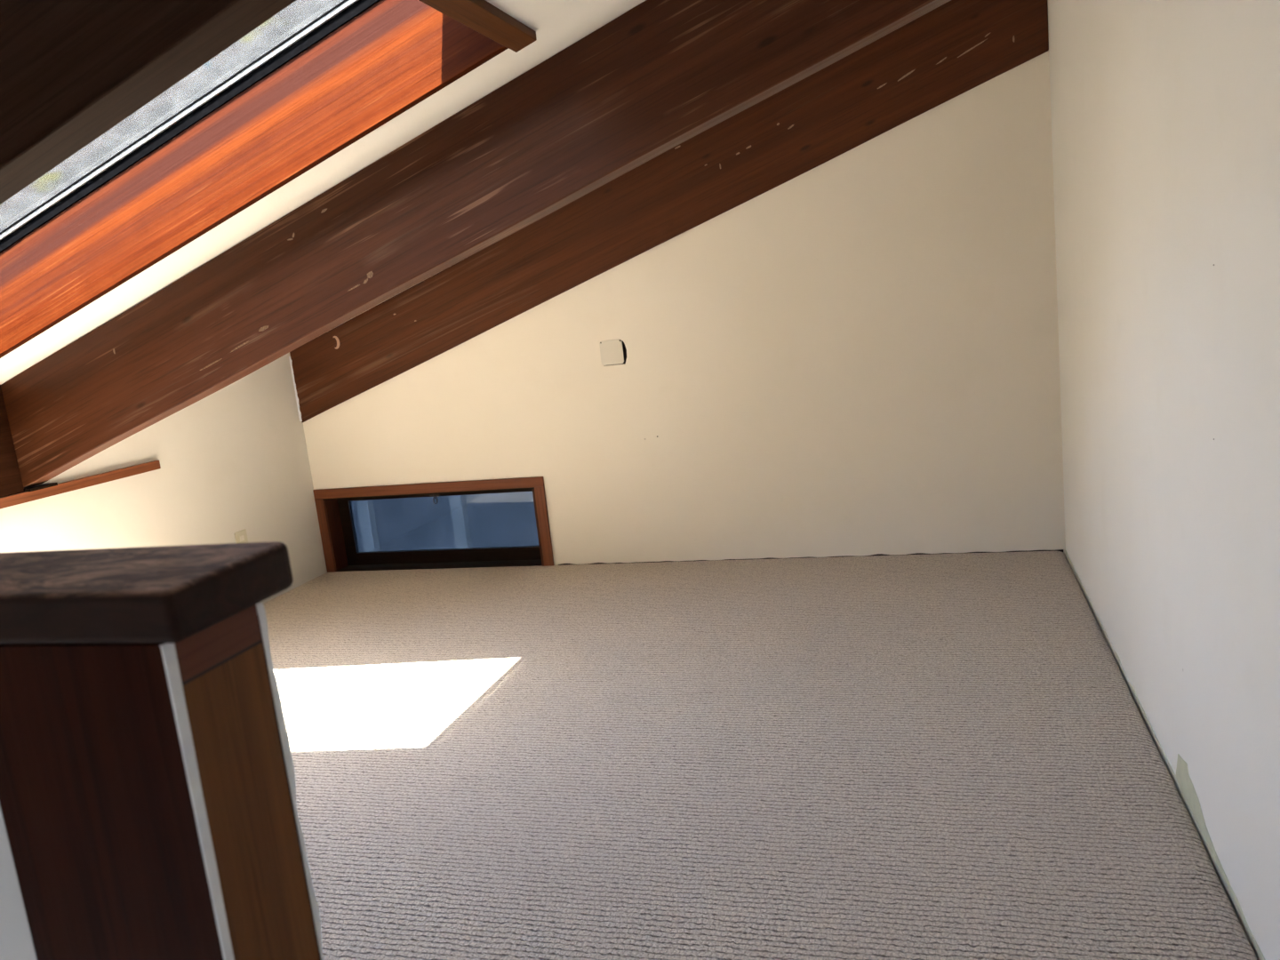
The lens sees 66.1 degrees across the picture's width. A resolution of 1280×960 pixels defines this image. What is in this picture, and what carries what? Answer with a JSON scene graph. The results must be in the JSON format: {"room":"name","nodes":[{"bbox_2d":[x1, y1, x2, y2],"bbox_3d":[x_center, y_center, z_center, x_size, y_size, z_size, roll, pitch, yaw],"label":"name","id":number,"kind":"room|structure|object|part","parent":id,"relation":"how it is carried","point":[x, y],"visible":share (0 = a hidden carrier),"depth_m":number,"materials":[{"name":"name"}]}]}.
{"room":"attic loft room","nodes":[
{"label":"attic loft room","id":0,"kind":"room"},
{"bbox_2d":[0,807,36,959],"bbox_3d":[-1.639,0.820,1.254,2.583,1.312,0.090,-3,10,17],"label":"wall","id":1,"kind":"structure","parent":0,"point":[16,943],"depth_m":0.76,"materials":[{"name":"paint"}]},
{"bbox_2d":[0,602,324,959],"bbox_3d":[-0.320,0.747,0.849,0.180,1.312,0.109,-3,10,17],"label":"newel post","id":2,"kind":"object","parent":1,"relation":"attached to","point":[148,791],"visible":0.98,"depth_m":0.71,"materials":[{"name":"dark wood"},{"name":"brown wood"},{"name":"white painted trim"}]},
{"bbox_2d":[0,541,293,643],"bbox_3d":[-1.614,0.151,1.119,2.776,0.037,0.137,-3,10,17],"label":"cap","id":3,"kind":"object","parent":2,"relation":"on","point":[164,594],"visible":1,"depth_m":0.69,"materials":[{"name":"brown wood"}]},
{"bbox_3d":[-0.248,0.636,0.802,0.003,1.030,0.090,-3,10,17],"label":"panel","id":4,"kind":"part","parent":2,"relation":"part of","materials":[{"name":"brown wood"}]},
{"bbox_2d":[0,352,327,603],"bbox_3d":[-2.650,0.543,2.635,0.150,1.335,6.065,-3,10,17],"label":"wall","id":5,"kind":"structure","parent":0,"point":[234,460],"depth_m":4.57,"materials":[{"name":"paint"}]},
{"bbox_2d":[0,384,23,497],"bbox_3d":[-2.536,0.009,2.846,0.020,0.399,1.623,-3,10,17],"label":"board","id":6,"kind":"object","parent":5,"relation":"attached to","point":[11,483],"visible":1,"depth_m":3.58,"materials":[{"name":"brown wood"}]},
{"bbox_2d":[0,460,160,509],"bbox_3d":[-2.760,0.402,1.997,0.050,0.048,4.840,-3,10,17],"label":"strip","id":7,"kind":"object","parent":5,"relation":"attached to","point":[50,489],"visible":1,"depth_m":3.84,"materials":[{"name":"brown wood"}]},
{"bbox_2d":[234,528,247,543],"bbox_3d":[-1.932,0.305,4.777,0.008,0.118,0.080,-3,10,17],"label":"outlet cover","id":8,"kind":"object","parent":5,"relation":"attached to","point":[241,536],"visible":0.52,"depth_m":4.77,"materials":[{"name":"beige plastic"}]},
{"bbox_2d":[0,0,645,384],"bbox_3d":[-0.958,-0.956,1.767,4.048,1.628,6.165,-3,10,17],"label":"ceiling","id":9,"kind":"structure","parent":0,"point":[557,25],"depth_m":2.90,"materials":[{"name":"paint"}]},
{"bbox_2d":[0,0,295,204],"bbox_3d":[-1.052,-0.537,1.388,3.766,1.630,0.078,-3,10,17],"label":"ceiling beam","id":10,"kind":"structure","parent":9,"relation":"attached to","point":[71,71],"depth_m":1.25,"materials":[{"name":"brown wood"}]},
{"bbox_2d":[0,0,536,358],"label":"window","id":11,"kind":"structure","parent":9,"relation":"attached to","point":[315,78],"depth_m":2.83,"materials":[{"name":"brown wood"}]},
{"bbox_3d":[-1.458,-0.987,2.444,2.367,0.006,0.992,-22,4,19],"label":"glass pane","id":12,"kind":"part","parent":11,"relation":"part of","materials":[{"name":"white"}]},
{"bbox_3d":[-1.365,-1.051,2.904,2.069,0.017,0.070,-22,4,19],"label":"frame rail","id":13,"kind":"part","parent":11,"relation":"part of","materials":[{"name":"wood"}]},
{"bbox_2d":[0,0,950,487],"bbox_3d":[-0.576,-0.873,2.995,3.766,1.630,0.098,-3,10,17],"label":"ceiling beam","id":14,"kind":"structure","parent":9,"relation":"attached to","point":[660,75],"depth_m":2.96,"materials":[{"name":"brown wood"}]},
{"bbox_2d":[289,0,1048,422],"bbox_3d":[-0.105,-1.205,4.585,3.766,1.630,0.015,-3,10,17],"label":"ceiling beam","id":15,"kind":"structure","parent":9,"relation":"attached to","point":[957,46],"depth_m":4.46,"materials":[{"name":"brown wood"}]},
{"bbox_2d":[302,7,1065,565],"bbox_3d":[-0.050,-0.908,4.711,3.968,2.899,0.142,-3,10,17],"label":"wall","id":16,"kind":"structure","parent":0,"point":[859,355],"depth_m":4.49,"materials":[{"name":"beige paint"}]},
{"bbox_2d":[312,476,554,572],"bbox_3d":[-1.085,0.252,5.252,1.344,0.504,0.148,-3,10,17],"label":"window","id":17,"kind":"structure","parent":16,"relation":"in","point":[490,523],"depth_m":5.28,"materials":[{"name":"brown wood"}]},
{"bbox_3d":[-1.719,0.304,5.385,0.050,0.412,0.025,-3,10,17],"label":"casing","id":18,"kind":"part","parent":17,"relation":"part of","materials":[{"name":"brown wood"}]},
{"bbox_3d":[-1.620,0.279,5.473,0.063,0.398,0.030,-3,10,17],"label":"sash","id":19,"kind":"part","parent":17,"relation":"part of","materials":[{"name":"brown wood"}]},
{"bbox_3d":[-1.127,0.042,5.155,1.344,0.052,0.025,-3,10,17],"label":"casing","id":20,"kind":"part","parent":17,"relation":"part of","materials":[{"name":"brown wood"}]},
{"bbox_3d":[-1.060,0.476,5.298,1.215,0.044,0.135,-3,10,17],"label":"sill","id":21,"kind":"part","parent":17,"relation":"part of","materials":[{"name":"brown wood"}]},
{"bbox_3d":[-1.075,0.069,5.268,1.119,0.032,0.030,-3,10,17],"label":"sash rail","id":22,"kind":"part","parent":17,"relation":"part of","materials":[{"name":"brown wood"}]},
{"bbox_3d":[-1.058,0.231,5.294,1.118,0.296,0.005,-3,10,17],"label":"glass pane","id":23,"kind":"part","parent":17,"relation":"part of","materials":[{"name":"blue glass"}]},
{"bbox_3d":[-1.038,0.409,5.327,1.119,0.069,0.032,-3,10,17],"label":"sash rail","id":24,"kind":"part","parent":17,"relation":"part of","materials":[{"name":"brown wood"}]},
{"bbox_3d":[-0.485,0.237,5.006,0.053,0.414,0.025,-3,10,17],"label":"casing","id":25,"kind":"part","parent":17,"relation":"part of","materials":[{"name":"brown wood"}]},
{"bbox_2d":[599,339,626,365],"bbox_3d":[-0.119,-0.618,4.754,0.135,0.126,0.074,-3,10,17],"label":"wall box cover","id":26,"kind":"object","parent":16,"relation":"attached to","point":[613,351],"visible":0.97,"depth_m":4.72,"materials":[{"name":"white plastic"}]},
{"bbox_2d":[263,551,1258,959],"bbox_3d":[-0.749,1.009,2.094,3.764,0.041,5.920,-3,10,17],"label":"floor","id":27,"kind":"structure","parent":0,"point":[933,756],"depth_m":2.67,"materials":[{"name":"carpet"}]},
{"bbox_2d":[1047,0,1279,959],"bbox_3d":[0.992,-0.412,1.357,0.142,2.866,6.065,-3,10,17],"label":"wall","id":28,"kind":"structure","parent":0,"point":[1165,114],"depth_m":2.11,"materials":[{"name":"white paint"}]}
]}

